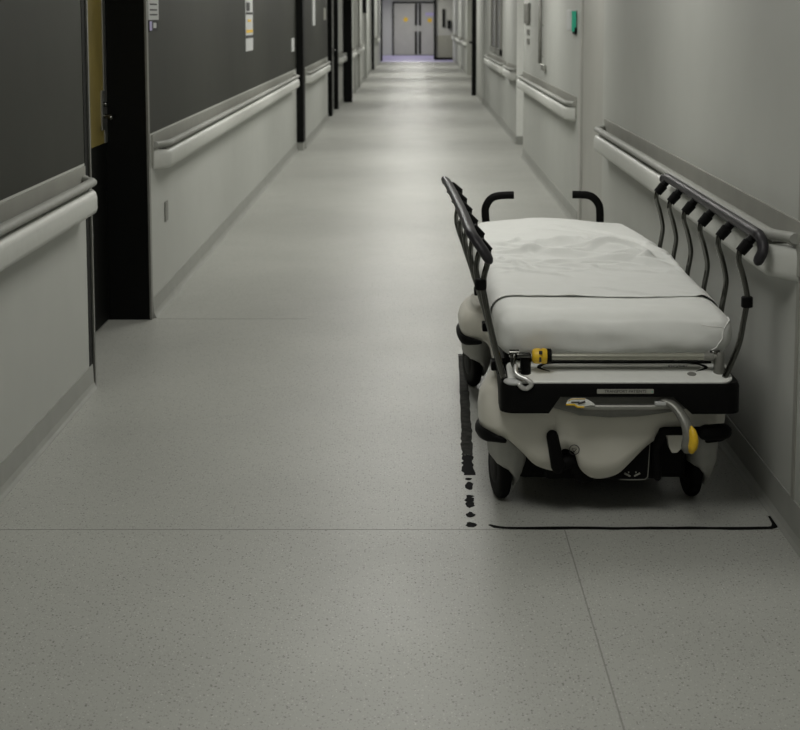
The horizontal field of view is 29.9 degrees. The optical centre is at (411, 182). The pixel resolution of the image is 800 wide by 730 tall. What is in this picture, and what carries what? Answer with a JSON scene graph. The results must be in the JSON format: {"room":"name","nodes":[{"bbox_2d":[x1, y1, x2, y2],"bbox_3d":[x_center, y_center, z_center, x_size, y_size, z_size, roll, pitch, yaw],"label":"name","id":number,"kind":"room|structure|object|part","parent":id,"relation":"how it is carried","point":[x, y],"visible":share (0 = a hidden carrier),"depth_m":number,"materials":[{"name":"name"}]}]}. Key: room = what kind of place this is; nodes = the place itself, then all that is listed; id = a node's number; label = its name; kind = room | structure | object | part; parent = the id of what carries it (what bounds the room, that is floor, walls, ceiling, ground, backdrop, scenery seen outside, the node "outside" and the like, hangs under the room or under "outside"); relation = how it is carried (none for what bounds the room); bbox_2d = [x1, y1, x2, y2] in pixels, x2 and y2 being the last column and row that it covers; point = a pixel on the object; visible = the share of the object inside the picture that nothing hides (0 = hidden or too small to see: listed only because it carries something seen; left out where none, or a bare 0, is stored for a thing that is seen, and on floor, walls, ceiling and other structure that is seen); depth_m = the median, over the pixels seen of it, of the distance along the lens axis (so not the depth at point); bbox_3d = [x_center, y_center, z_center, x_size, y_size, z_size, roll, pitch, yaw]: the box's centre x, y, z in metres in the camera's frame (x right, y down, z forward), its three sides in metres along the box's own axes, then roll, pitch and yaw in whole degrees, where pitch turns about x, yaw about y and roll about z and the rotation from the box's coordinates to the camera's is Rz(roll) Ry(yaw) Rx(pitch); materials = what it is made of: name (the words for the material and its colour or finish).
{"room":"hospital interior","nodes":[
{"label":"hospital interior","id":0,"kind":"room"},
{"bbox_2d":[0,0,88,462],"bbox_3d":[-1.610,0.090,1.645,0.500,2.600,9.250,0,6,0],"label":"wall","id":1,"kind":"structure","parent":0,"point":[44,332],"depth_m":5.48,"materials":[{"name":"white paint"}]},
{"bbox_2d":[0,166,97,271],"bbox_3d":[-1.315,0.499,1.886,0.089,0.182,8.700,0,6,0],"label":"handrail","id":2,"kind":"object","parent":1,"relation":"attached to","point":[33,218],"visible":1,"depth_m":5.28,"materials":[{"name":"grey plastic"}]},
{"bbox_2d":[0,364,97,502],"bbox_3d":[-1.349,1.330,1.782,0.022,0.105,9.250,0,6,0],"label":"baseboard","id":3,"kind":"structure","parent":1,"relation":"attached to","point":[30,448],"depth_m":5.51,"materials":[{"name":"grey plastic"}]},
{"bbox_2d":[81,0,96,385],"bbox_3d":[-1.359,-0.421,6.277,0.013,2.600,0.020,0,6,0],"label":"trim","id":4,"kind":"structure","parent":1,"relation":"attached to","point":[86,1],"depth_m":6.31,"materials":[{"name":"metal"}]},
{"bbox_2d":[147,0,296,296],"bbox_3d":[-1.610,-1.125,12.648,0.500,2.600,9.910,0,6,0],"label":"wall","id":5,"kind":"structure","parent":0,"point":[199,60],"depth_m":10.12,"materials":[{"name":"white paint"}]},
{"bbox_2d":[105,0,149,319],"bbox_3d":[-1.500,-0.579,7.703,0.280,2.600,0.040,0,6,0],"label":"door frame","id":6,"kind":"structure","parent":5,"relation":"attached to","point":[126,146],"depth_m":7.74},
{"bbox_2d":[144,0,153,319],"bbox_3d":[-1.361,-0.579,7.703,0.010,2.600,0.050,0,6,0],"label":"trim","id":7,"kind":"structure","parent":5,"relation":"attached to","point":[145,1],"depth_m":7.74,"materials":[{"name":"metal"}]},
{"bbox_2d":[149,20,157,31],"bbox_3d":[-1.357,-0.823,7.877,0.006,0.057,0.260,0,6,0],"label":"tag","id":8,"kind":"object","parent":5,"relation":"attached to","point":[153,24],"visible":1,"depth_m":7.86,"materials":[{"name":"plastic"}]},
{"bbox_2d":[148,0,158,19],"bbox_3d":[-1.357,-0.991,7.864,0.006,0.275,0.310,0,6,0],"label":"notice","id":9,"kind":"object","parent":5,"relation":"attached to","point":[153,6],"visible":1,"depth_m":7.87,"materials":[{"name":"paper"}]},
{"bbox_2d":[164,200,167,221],"bbox_3d":[-1.357,0.157,8.287,0.006,0.110,0.100,0,6,0],"label":"wall socket","id":10,"kind":"object","parent":5,"relation":"attached to","point":[165,202],"visible":1,"depth_m":8.27,"materials":[{"name":"plastic"}]},
{"bbox_2d":[151,71,299,168],"bbox_3d":[-1.315,-0.668,12.462,0.089,0.182,9.340,0,6,0],"label":"handrail","id":11,"kind":"object","parent":5,"relation":"attached to","point":[170,145],"visible":1,"depth_m":9.71,"materials":[{"name":"grey plastic"}]},
{"bbox_2d":[153,142,298,317],"bbox_3d":[-1.349,0.115,12.787,0.022,0.105,9.905,0,6,0],"label":"baseboard","id":12,"kind":"structure","parent":5,"relation":"attached to","point":[167,293],"depth_m":10.14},
{"bbox_2d":[245,0,252,50],"bbox_3d":[-1.356,-1.315,12.506,0.008,0.430,0.550,0,6,0],"label":"holder","id":13,"kind":"object","parent":5,"relation":"attached to","point":[248,3],"visible":1,"depth_m":12.49,"materials":[{"name":"paper"}]},
{"bbox_2d":[291,38,293,51],"bbox_3d":[-1.356,-1.566,17.056,0.008,0.150,0.350,0,6,0],"label":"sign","id":14,"kind":"object","parent":5,"relation":"attached to","point":[292,39],"visible":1,"depth_m":16.97,"materials":[{"name":"plastic"}]},
{"bbox_2d":[305,0,327,137],"bbox_3d":[-1.535,-1.974,20.341,0.500,2.600,4.930,0,6,0],"label":"wall","id":15,"kind":"structure","parent":0,"point":[316,49],"depth_m":19.97,"materials":[{"name":"white paint"}]},
{"bbox_2d":[296,0,305,141],"bbox_3d":[-1.389,-1.736,17.729,0.222,2.500,0.305,0,6,0],"label":"trim","id":16,"kind":"structure","parent":15,"relation":"attached to","point":[300,4],"depth_m":17.65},
{"bbox_2d":[297,141,304,150],"bbox_3d":[-1.393,-0.444,17.874,0.215,0.100,0.290,0,6,0],"label":"trim","id":17,"kind":"structure","parent":15,"relation":"attached to","point":[300,145],"depth_m":17.73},
{"bbox_2d":[312,0,314,25],"bbox_3d":[-1.281,-2.241,19.522,0.008,0.390,0.500,0,6,0],"label":"sign","id":18,"kind":"object","parent":15,"relation":"attached to","point":[313,1],"visible":1,"depth_m":19.45,"materials":[{"name":"paper"}]},
{"bbox_2d":[305,114,328,147],"bbox_3d":[-1.274,-0.734,20.478,0.022,0.105,4.930,0,6,0],"label":"baseboard","id":19,"kind":"structure","parent":15,"relation":"attached to","point":[320,126],"depth_m":19.94,"materials":[{"name":"grey plastic"}]},
{"bbox_2d":[305,58,330,82],"bbox_3d":[-1.240,-1.515,20.130,0.089,0.182,4.310,0,6,0],"label":"handrail","id":20,"kind":"object","parent":15,"relation":"attached to","point":[315,71],"visible":1,"depth_m":19.34,"materials":[{"name":"grey plastic"}]},
{"bbox_2d":[323,8,325,19],"bbox_3d":[-1.281,-2.475,22.011,0.008,0.170,0.500,0,6,0],"label":"card","id":21,"kind":"object","parent":15,"relation":"attached to","point":[324,9],"visible":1,"depth_m":21.89,"materials":[{"name":"white paper"}]},
{"bbox_2d":[338,0,342,100],"bbox_3d":[-1.520,-2.670,26.643,0.500,2.600,1.950,0,6,0],"label":"wall","id":22,"kind":"structure","parent":0,"point":[340,2],"depth_m":26.64,"materials":[{"name":"grey paint"}]},
{"bbox_2d":[333,0,338,108],"bbox_3d":[-1.451,-2.554,25.599,0.378,2.600,0.150,0,6,0],"label":"trim","id":23,"kind":"structure","parent":22,"relation":"attached to","point":[335,2],"depth_m":25.56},
{"bbox_2d":[339,97,343,108],"bbox_3d":[-1.259,-1.430,26.780,0.022,0.105,1.950,0,6,0],"label":"baseboard","id":24,"kind":"structure","parent":22,"relation":"attached to","point":[341,102],"depth_m":26.88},
{"bbox_2d":[338,51,346,62],"bbox_3d":[-1.226,-2.237,26.666,0.089,0.182,1.560,0,6,0],"label":"handrail","id":25,"kind":"object","parent":22,"relation":"attached to","point":[342,57],"visible":1,"depth_m":26.02,"materials":[{"name":"grey plastic"}]},
{"bbox_2d":[352,0,371,89],"bbox_3d":[-1.450,-3.718,36.135,0.500,2.600,16.750,0,6,0],"label":"wall","id":26,"kind":"structure","parent":0,"point":[362,15],"depth_m":36.36,"materials":[{"name":"grey paint"}]},
{"bbox_2d":[343,0,351,101],"bbox_3d":[-1.255,-2.788,27.711,0.290,2.600,0.200,0,6,0],"label":"trim","id":27,"kind":"structure","parent":26,"relation":"attached to","point":[347,4],"depth_m":27.65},
{"bbox_2d":[352,48,356,58],"bbox_3d":[-1.155,-2.522,29.250,0.089,0.182,2.560,0,6,0],"label":"handrail","id":28,"kind":"object","parent":26,"relation":"attached to","point":[354,54],"visible":0.6,"depth_m":29.22,"materials":[{"name":"grey plastic"}]},
{"bbox_2d":[354,0,355,92],"bbox_3d":[-1.180,-3.140,30.902,0.040,2.600,0.120,0,6,0],"label":"trim","id":29,"kind":"structure","parent":26,"relation":"attached to","point":[354,0],"depth_m":30.87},
{"bbox_2d":[358,0,359,87],"bbox_3d":[-1.180,-3.414,33.387,0.040,2.600,0.120,0,6,0],"label":"trim","id":30,"kind":"structure","parent":26,"relation":"attached to","point":[358,0],"depth_m":33.35,"materials":[{"name":"grey"}]},
{"bbox_2d":[356,43,364,54],"bbox_3d":[-1.155,-2.977,33.375,0.089,0.182,4.060,0,6,0],"label":"handrail","id":31,"kind":"object","parent":26,"relation":"attached to","point":[361,48],"visible":0.8,"depth_m":33.03,"materials":[{"name":"grey plastic"}]},
{"bbox_2d":[352,67,371,96],"bbox_3d":[-1.189,-2.478,36.272,0.022,0.105,16.750,0,6,0],"label":"baseboard","id":32,"kind":"structure","parent":26,"relation":"attached to","point":[362,80],"depth_m":35.72,"materials":[{"name":"grey"}]},
{"bbox_2d":[362,0,366,12],"bbox_3d":[-1.150,-4.369,36.290,0.100,0.540,0.100,0,6,0],"label":"hanging sign","id":33,"kind":"object","parent":26,"relation":"attached to","point":[364,2],"visible":1,"depth_m":36.25,"materials":[{"name":"black plastic"}]},
{"bbox_2d":[365,13,366,78],"bbox_3d":[-1.180,-3.963,38.357,0.040,2.600,0.120,0,6,0],"label":"trim","id":34,"kind":"structure","parent":26,"relation":"attached to","point":[365,13],"depth_m":38.35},
{"bbox_2d":[374,0,379,68],"bbox_3d":[-1.380,-5.155,49.156,0.500,2.600,8.950,0,6,0],"label":"wall","id":35,"kind":"structure","parent":0,"point":[376,2],"depth_m":47.75,"materials":[{"name":"white paint"}]},
{"bbox_2d":[371,0,373,69],"bbox_3d":[-1.240,-4.653,44.609,0.220,2.600,0.200,0,6,0],"label":"trim","id":36,"kind":"structure","parent":35,"relation":"attached to","point":[372,1],"depth_m":44.52,"materials":[{"name":"black"}]},
{"bbox_2d":[375,36,380,42],"bbox_3d":[-1.085,-4.569,47.787,0.089,0.182,4.060,0,6,0],"label":"handrail","id":37,"kind":"object","parent":35,"relation":"attached to","point":[377,39],"visible":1,"depth_m":46.62,"materials":[{"name":"grey plastic"}]},
{"bbox_2d":[380,0,382,60],"bbox_3d":[-1.160,-5.657,53.703,0.200,2.600,0.200,0,6,0],"label":"trim","id":38,"kind":"structure","parent":35,"relation":"attached to","point":[381,49],"depth_m":53.65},
{"bbox_2d":[0,62,799,729],"bbox_3d":[0.000,-1.128,24.977,4.600,0.100,56.100,0,6,0],"label":"floor","id":39,"kind":"structure","parent":0,"point":[305,375],"depth_m":4.61,"materials":[{"name":"plastic"}]},
{"bbox_2d":[332,0,333,113],"bbox_3d":[-1.327,-2.411,24.302,0.105,2.600,0.040,0,6,0],"label":"trim","id":40,"kind":"structure","parent":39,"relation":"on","point":[332,0],"depth_m":24.34,"materials":[{"name":"black"}]},
{"bbox_2d":[0,529,778,529],"bbox_3d":[-0.100,1.069,4.622,2.460,0.001,0.004,0,6,0],"label":"trim","id":41,"kind":"structure","parent":39,"relation":"on","point":[0,529],"depth_m":4.62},
{"bbox_2d":[458,354,476,526],"bbox_3d":[0.218,0.935,5.835,0.065,0.001,2.398,0,6,1],"label":"tape","id":42,"kind":"object","parent":39,"relation":"on","point":[466,444],"visible":0.92,"depth_m":5.63,"materials":[{"name":"black plastic"}]},
{"bbox_2d":[564,530,624,729],"bbox_3d":[0.470,1.479,0.905,0.004,0.001,7.475,0,6,0],"label":"floor seam","id":43,"kind":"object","parent":39,"relation":"on","point":[564,530],"depth_m":3.81,"materials":[{"name":"grey"}]},
{"bbox_2d":[441,174,768,497],"bbox_3d":[0.594,0.485,5.654,0.953,0.934,2.333,0,6,0],"label":"stretcher","id":44,"kind":"object","parent":39,"relation":"on","point":[584,389],"visible":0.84,"depth_m":4.70,"materials":[{"name":"plastic"}]},
{"bbox_3d":[0.232,0.234,6.163,0.119,0.403,0.019,0,6,0],"label":"post","id":45,"kind":"part","parent":44,"relation":"part of","materials":[{"name":"silver metal"}]},
{"bbox_3d":[0.236,0.268,5.853,0.112,0.403,0.019,0,6,0],"label":"post","id":46,"kind":"part","parent":44,"relation":"part of","materials":[{"name":"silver metal"}]},
{"bbox_3d":[0.164,0.105,5.368,0.081,0.106,1.701,0,6,-3],"label":"rail","id":47,"kind":"part","parent":44,"relation":"part of","materials":[{"name":"black metal"}]},
{"bbox_3d":[0.239,0.302,5.543,0.105,0.403,0.019,0,6,0],"label":"post","id":48,"kind":"part","parent":44,"relation":"part of","materials":[{"name":"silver metal"}]},
{"bbox_3d":[0.243,0.337,5.232,0.098,0.402,0.019,0,6,0],"label":"post","id":49,"kind":"part","parent":44,"relation":"part of","materials":[{"name":"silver metal"}]},
{"bbox_3d":[0.288,0.518,5.420,0.070,0.030,0.060,0,6,0],"label":"rail mount","id":50,"kind":"part","parent":44,"relation":"part of","materials":[{"name":"black plastic"}]},
{"bbox_3d":[0.247,0.371,4.922,0.091,0.402,0.019,0,6,0],"label":"post","id":51,"kind":"part","parent":44,"relation":"part of","materials":[{"name":"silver metal"}]},
{"bbox_3d":[0.250,0.405,4.612,0.084,0.402,0.019,0,6,0],"label":"post","id":52,"kind":"part","parent":44,"relation":"part of","materials":[{"name":"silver metal"}]},
{"bbox_3d":[0.385,0.213,6.764,0.146,0.352,0.034,0,6,0],"label":"push handle","id":53,"kind":"part","parent":44,"relation":"part of","materials":[{"name":"rubber"}]},
{"bbox_3d":[0.288,0.584,4.823,0.070,0.030,0.060,0,6,0],"label":"rail mount","id":54,"kind":"part","parent":44,"relation":"part of","materials":[{"name":"black plastic"}]},
{"bbox_2d":[520,354,530,374],"bbox_3d":[0.352,0.568,4.660,0.035,0.072,0.033,0,6,0],"label":"socket","id":55,"kind":"object","parent":44,"relation":"attached to","point":[525,359],"depth_m":4.65,"materials":[{"name":"black plastic"}]},
{"bbox_3d":[0.395,0.537,4.650,0.046,0.049,0.049,0,6,0],"label":"yellow knob","id":56,"kind":"part","parent":44,"relation":"part of","materials":[{"name":"yellow plastic"}]},
{"bbox_3d":[0.518,0.910,4.753,0.152,0.110,0.055,-4,8,-33],"label":"pedal arm","id":57,"kind":"part","parent":44,"relation":"part of","materials":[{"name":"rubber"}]},
{"bbox_3d":[0.793,0.212,6.764,0.143,0.354,0.034,0,6,0],"label":"push handle","id":58,"kind":"part","parent":44,"relation":"part of","materials":[{"name":"plastic"}]},
{"bbox_2d":[456,293,724,478],"bbox_3d":[0.612,0.670,5.670,0.851,0.311,1.967,0,6,0],"label":"hood","id":59,"kind":"object","parent":44,"relation":"attached to","point":[590,447],"depth_m":4.72,"materials":[{"name":"white plastic"}]},
{"bbox_2d":[469,218,718,307],"bbox_3d":[0.636,0.310,5.822,0.766,0.210,1.778,0,6,0],"label":"sheet","id":60,"kind":"object","parent":44,"relation":"on","point":[531,256],"visible":0.9,"depth_m":5.55,"materials":[{"name":"white fabric"}]},
{"bbox_3d":[0.613,0.493,5.764,0.625,0.045,1.850,0,6,0],"label":"litter frame","id":61,"kind":"part","parent":44,"relation":"part of","materials":[{"name":"silver metal"}]},
{"bbox_3d":[0.636,0.366,5.674,0.748,0.179,2.040,0,6,0],"label":"mattress","id":62,"kind":"part","parent":44,"relation":"part of","materials":[{"name":"white fabric"}]},
{"bbox_2d":[506,361,731,383],"bbox_3d":[0.643,0.592,4.679,0.694,0.039,0.154,0,6,0],"label":"shelf","id":63,"kind":"object","parent":44,"relation":"attached to","point":[518,372],"depth_m":4.65,"materials":[{"name":"white plastic"}]},
{"bbox_3d":[0.677,0.562,4.690,0.515,0.008,0.008,0,6,0],"label":"rod","id":64,"kind":"part","parent":44,"relation":"part of","materials":[{"name":"metal"}]},
{"bbox_3d":[0.689,0.873,4.743,0.127,0.127,0.013,0,6,0],"label":"pedal panel","id":65,"kind":"part","parent":44,"relation":"part of","materials":[{"name":"beige plastic"}]},
{"bbox_3d":[0.998,0.234,6.163,0.082,0.404,0.019,0,6,0],"label":"post","id":66,"kind":"part","parent":44,"relation":"part of","materials":[{"name":"silver metal"}]},
{"bbox_3d":[0.761,0.677,4.602,0.033,0.010,0.020,0,6,0],"label":"latch plate","id":67,"kind":"part","parent":44,"relation":"part of","materials":[{"name":"metal"}]},
{"bbox_3d":[0.998,0.268,5.853,0.082,0.404,0.019,0,6,0],"label":"post","id":68,"kind":"part","parent":44,"relation":"part of","materials":[{"name":"silver metal"}]},
{"bbox_3d":[0.814,0.744,4.588,0.051,0.157,0.126,-5,8,-37],"label":"release lever","id":69,"kind":"part","parent":44,"relation":"part of","materials":[{"name":"metal"}]},
{"bbox_3d":[0.998,0.302,5.543,0.082,0.404,0.019,0,6,0],"label":"post","id":70,"kind":"part","parent":44,"relation":"part of","materials":[{"name":"silver metal"}]},
{"bbox_3d":[0.998,0.337,5.232,0.082,0.404,0.019,0,6,0],"label":"post","id":71,"kind":"part","parent":44,"relation":"part of","materials":[{"name":"silver metal"}]},
{"bbox_3d":[1.046,0.103,5.350,0.048,0.108,1.745,0,6,0],"label":"rail","id":72,"kind":"part","parent":44,"relation":"part of","materials":[{"name":"black metal"}]},
{"bbox_2d":[713,351,724,374],"bbox_3d":[0.955,0.565,4.665,0.036,0.078,0.036,0,6,0],"label":"socket","id":73,"kind":"object","parent":44,"relation":"attached to","point":[718,356],"depth_m":4.65,"materials":[{"name":"metal"}]},
{"bbox_3d":[0.998,0.371,4.922,0.082,0.404,0.019,0,6,0],"label":"post","id":74,"kind":"part","parent":44,"relation":"part of","materials":[{"name":"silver metal"}]},
{"bbox_3d":[0.998,0.405,4.612,0.082,0.404,0.019,0,6,0],"label":"post","id":75,"kind":"part","parent":44,"relation":"part of","materials":[{"name":"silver metal"}]},
{"bbox_2d":[489,516,777,529],"bbox_3d":[0.689,1.062,4.681,0.903,0.002,0.127,0,6,0],"label":"tape","id":76,"kind":"object","parent":39,"relation":"on","point":[773,525],"visible":1,"depth_m":4.64,"materials":[{"name":"black plastic"}]},
{"bbox_2d":[382,0,433,54],"bbox_3d":[0.000,-6.552,61.804,4.000,2.600,0.300,0,6,0],"label":"wall","id":77,"kind":"structure","parent":0,"point":[387,5],"depth_m":61.65,"materials":[{"name":"paint"}]},
{"bbox_2d":[394,3,416,54],"bbox_3d":[-0.260,-6.302,61.598,0.960,2.110,0.085,0,6,0],"label":"door","id":78,"kind":"structure","parent":77,"relation":"in","point":[405,33],"depth_m":61.59,"materials":[{"name":"wood"}]},
{"bbox_2d":[393,2,433,54],"bbox_3d":[0.295,-6.330,61.617,2.170,2.200,0.120,0,6,0],"label":"trim","id":79,"kind":"structure","parent":77,"relation":"attached to","point":[393,2],"depth_m":61.47,"materials":[{"name":"black metal"}]},
{"bbox_2d":[417,3,418,54],"bbox_3d":[0.245,-6.299,61.656,0.060,2.130,0.050,0,6,0],"label":"trim","id":80,"kind":"structure","parent":77,"relation":"attached to","point":[417,3],"depth_m":61.63,"materials":[{"name":"metal"}]},
{"bbox_2d":[419,3,433,54],"bbox_3d":[0.785,-6.302,61.598,1.030,2.110,0.085,0,6,0],"label":"door","id":81,"kind":"structure","parent":77,"relation":"in","point":[426,29],"depth_m":61.59,"materials":[{"name":"metal"}]},
{"bbox_2d":[380,55,453,61],"bbox_3d":[0.000,-4.721,57.529,4.600,0.100,9.400,0,6,0],"label":"floor","id":82,"kind":"structure","parent":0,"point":[386,58],"depth_m":57.09,"materials":[{"name":"purple"}]},
{"bbox_2d":[436,0,452,57],"bbox_3d":[1.440,-5.811,55.095,1.120,2.600,0.200,0,6,0],"label":"wall","id":83,"kind":"structure","parent":0,"point":[444,42],"depth_m":55.02,"materials":[{"name":"white paint"}]},
{"bbox_2d":[434,0,435,59],"bbox_3d":[0.840,-5.805,55.045,0.080,2.600,0.300,0,6,0],"label":"trim","id":84,"kind":"structure","parent":83,"relation":"attached to","point":[434,0],"depth_m":54.92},
{"bbox_2d":[442,9,444,26],"bbox_3d":[1.160,-6.026,54.951,0.100,0.660,0.040,0,6,0],"label":"wall slot","id":85,"kind":"object","parent":83,"relation":"attached to","point":[443,10],"visible":1,"depth_m":54.93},
{"bbox_2d":[436,58,452,59],"bbox_3d":[1.190,-4.551,55.118,0.620,0.090,0.030,0,6,0],"label":"trim","id":86,"kind":"structure","parent":83,"relation":"attached to","point":[436,58],"depth_m":55.10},
{"bbox_2d":[447,20,450,28],"bbox_3d":[1.360,-5.793,54.936,0.120,0.300,0.120,0,6,0],"label":"wall box","id":87,"kind":"object","parent":83,"relation":"attached to","point":[448,21],"visible":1,"depth_m":54.88,"materials":[{"name":"black plastic"}]},
{"bbox_2d":[453,0,466,69],"bbox_3d":[1.750,-5.010,47.839,0.500,2.600,14.400,0,6,0],"label":"wall","id":88,"kind":"structure","parent":0,"point":[459,6],"depth_m":46.39,"materials":[{"name":"white paint"}]},
{"bbox_2d":[451,34,466,45],"bbox_3d":[1.456,-4.539,47.438,0.089,0.182,12.760,0,6,0],"label":"handrail","id":89,"kind":"object","parent":88,"relation":"attached to","point":[461,40],"visible":1,"depth_m":44.89,"materials":[{"name":"grey plastic"}]},
{"bbox_2d":[453,58,466,74],"bbox_3d":[1.489,-3.767,47.926,0.022,0.110,14.300,0,6,0],"label":"baseboard","id":90,"kind":"structure","parent":88,"relation":"attached to","point":[460,66],"depth_m":45.62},
{"bbox_2d":[467,0,471,74],"bbox_3d":[1.645,-4.217,40.658,0.310,2.600,0.050,0,6,0],"label":"trim","id":91,"kind":"structure","parent":88,"relation":"attached to","point":[469,2],"depth_m":40.66,"materials":[{"name":"grey"}]},
{"bbox_2d":[476,0,516,133],"bbox_3d":[1.542,-2.404,24.233,0.515,2.600,11.500,0,6,0],"label":"wall","id":92,"kind":"structure","parent":0,"point":[499,91],"depth_m":22.29,"materials":[{"name":"white paint"}]},
{"bbox_2d":[469,0,476,95],"bbox_3d":[1.210,-2.972,29.794,0.101,2.490,0.201,3,7,25],"label":"door","id":93,"kind":"structure","parent":92,"relation":"in","point":[474,2],"depth_m":29.85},
{"bbox_2d":[484,53,505,73],"bbox_3d":[1.256,-1.856,23.136,0.089,0.182,4.660,0,6,0],"label":"handrail","id":94,"kind":"object","parent":92,"relation":"attached to","point":[496,63],"visible":0.85,"depth_m":22.37,"materials":[{"name":"grey plastic"}]},
{"bbox_2d":[490,0,502,54],"bbox_3d":[1.288,-2.620,23.001,0.025,1.260,2.900,0,6,0],"label":"window","id":95,"kind":"structure","parent":92,"relation":"in","point":[495,5],"depth_m":22.90,"materials":[{"name":"grey glass"}]},
{"bbox_3d":[1.295,-2.630,23.000,0.006,1.160,2.500,0,6,0],"label":"pane","id":96,"kind":"part","parent":95,"relation":"part of","materials":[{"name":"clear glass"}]},
{"bbox_2d":[476,91,516,143],"bbox_3d":[1.282,-1.166,24.369,0.037,0.110,11.500,0,6,0],"label":"baseboard","id":97,"kind":"structure","parent":92,"relation":"attached to","point":[500,121],"depth_m":22.21,"materials":[{"name":"grey"}]},
{"bbox_2d":[502,62,516,79],"bbox_3d":[1.256,-1.450,19.458,0.089,0.182,1.660,0,6,0],"label":"handrail","id":98,"kind":"object","parent":92,"relation":"attached to","point":[509,70],"visible":1,"depth_m":18.99,"materials":[{"name":"grey plastic"}]},
{"bbox_2d":[516,0,523,135],"bbox_3d":[1.496,-1.820,18.487,0.407,2.500,0.050,0,6,0],"label":"trim","id":99,"kind":"structure","parent":92,"relation":"attached to","point":[520,3],"depth_m":18.50,"materials":[{"name":"white paint"}]},
{"bbox_2d":[517,136,522,143],"bbox_3d":[1.500,-0.527,18.627,0.400,0.100,0.055,0,6,0],"label":"trim","id":100,"kind":"structure","parent":92,"relation":"attached to","point":[519,138],"depth_m":18.60,"materials":[{"name":"grey plastic"}]},
{"bbox_2d":[523,0,579,209],"bbox_3d":[1.500,-1.273,13.995,0.500,2.600,5.600,0,6,0],"label":"wall","id":101,"kind":"structure","parent":0,"point":[551,140],"depth_m":13.25,"materials":[{"name":"white paint"}]},
{"bbox_2d":[524,3,530,23],"bbox_3d":[1.235,-1.817,16.098,0.030,0.220,0.600,0,6,0],"label":"rack","id":102,"kind":"object","parent":101,"relation":"attached to","point":[527,6],"visible":1,"depth_m":15.85,"materials":[{"name":"metal"}]},
{"bbox_2d":[538,0,542,62],"bbox_3d":[1.226,-1.520,14.269,0.048,0.770,0.034,0,6,0],"label":"rod","id":103,"kind":"object","parent":101,"relation":"attached to","point":[540,24],"visible":1,"depth_m":14.27,"materials":[{"name":"grey plastic"}]},
{"bbox_2d":[541,64,546,70],"bbox_3d":[1.232,-1.077,14.042,0.035,0.060,0.250,0,6,0],"label":"wall hook","id":104,"kind":"object","parent":101,"relation":"attached to","point":[543,66],"visible":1,"depth_m":13.92,"materials":[{"name":"metal"}]},
{"bbox_2d":[517,71,576,120],"bbox_3d":[1.206,-0.857,14.091,0.089,0.182,5.460,0,6,0],"label":"handrail","id":105,"kind":"object","parent":101,"relation":"attached to","point":[563,103],"visible":1,"depth_m":12.92,"materials":[{"name":"grey plastic"}]},
{"bbox_2d":[521,148,576,219],"bbox_3d":[1.239,-0.036,14.131,0.022,0.110,5.600,0,6,0],"label":"baseboard","id":106,"kind":"structure","parent":101,"relation":"attached to","point":[560,199],"depth_m":13.39,"materials":[{"name":"grey plastic"}]},
{"bbox_2d":[567,10,576,33],"bbox_3d":[1.222,-1.229,11.474,0.055,0.185,0.260,0,6,0],"label":"dispenser","id":107,"kind":"object","parent":101,"relation":"attached to","point":[571,14],"visible":1,"depth_m":11.36,"materials":[{"name":"plastic"}]},
{"bbox_2d":[601,0,799,505],"bbox_3d":[1.405,-0.065,3.051,0.500,2.600,12.080,0,6,0],"label":"wall","id":108,"kind":"structure","parent":0,"point":[714,85],"depth_m":5.46,"materials":[{"name":"white paint"}]},
{"bbox_2d":[594,119,799,281],"bbox_3d":[1.111,-0.041,6.691,0.089,0.182,4.550,0,6,0],"label":"handrail","id":109,"kind":"object","parent":108,"relation":"attached to","point":[641,159],"visible":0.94,"depth_m":5.57,"materials":[{"name":"grey plastic"}]},
{"bbox_2d":[718,414,799,556],"bbox_3d":[1.144,1.167,3.187,0.022,0.120,12.080,0,6,0],"label":"baseboard","id":110,"kind":"structure","parent":108,"relation":"attached to","point":[773,496],"depth_m":4.88,"materials":[{"name":"grey plastic"}]},
{"bbox_2d":[790,178,799,499],"bbox_3d":[1.155,-0.216,4.418,0.009,2.600,0.030,0,6,0],"label":"trim","id":111,"kind":"structure","parent":108,"relation":"attached to","point":[798,282],"depth_m":4.50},
{"bbox_3d":[-1.810,-3.018,29.799,0.380,2.600,48.100,0,6,0],"label":"wall","id":112,"kind":"structure","parent":0,"visible":0},
{"bbox_2d":[87,0,115,331],"bbox_3d":[-1.559,-0.281,7.009,0.122,2.140,1.395,0,6,0],"label":"door","id":113,"kind":"structure","parent":112,"relation":"in","point":[98,103],"depth_m":7.54,"materials":[{"name":"wood"}]},
{"bbox_3d":[-1.573,-0.718,7.003,0.007,1.170,1.180,0,6,0],"label":"panel","id":114,"kind":"part","parent":113,"relation":"part of","materials":[{"name":"yellow wood"}]},
{"bbox_3d":[-1.567,-0.367,7.606,0.010,0.200,0.080,0,6,0],"label":"lock plate","id":115,"kind":"part","parent":113,"relation":"part of","materials":[{"name":"metal"}]},
{"bbox_3d":[-1.530,-0.331,7.555,0.065,0.022,0.132,0,6,0],"label":"lever handle","id":116,"kind":"part","parent":113,"relation":"part of","materials":[{"name":"silver metal"}]},
{"bbox_2d":[327,0,332,115],"bbox_3d":[-1.455,-2.357,23.810,0.370,2.600,0.150,0,6,0],"label":"trim","id":117,"kind":"structure","parent":112,"relation":"attached to","point":[329,2],"depth_m":23.77,"materials":[{"name":"black"}]},
{"bbox_3d":[1.475,-1.950,10.011,0.450,0.380,2.170,0,6,0],"label":"wall","id":118,"kind":"structure","parent":0,"visible":0},
{"bbox_2d":[577,0,603,221],"bbox_3d":[1.278,-0.658,10.154,0.085,2.220,2.170,0,6,0],"label":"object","id":119,"kind":"structure","parent":118,"relation":"in","point":[591,25],"depth_m":10.69,"materials":[{"name":"white paint"}]},
{"bbox_3d":[1.284,-0.771,11.173,0.071,2.220,0.120,0,6,0],"label":"frame post","id":120,"kind":"part","parent":119,"relation":"part of","materials":[{"name":"grey metal"}]}
]}

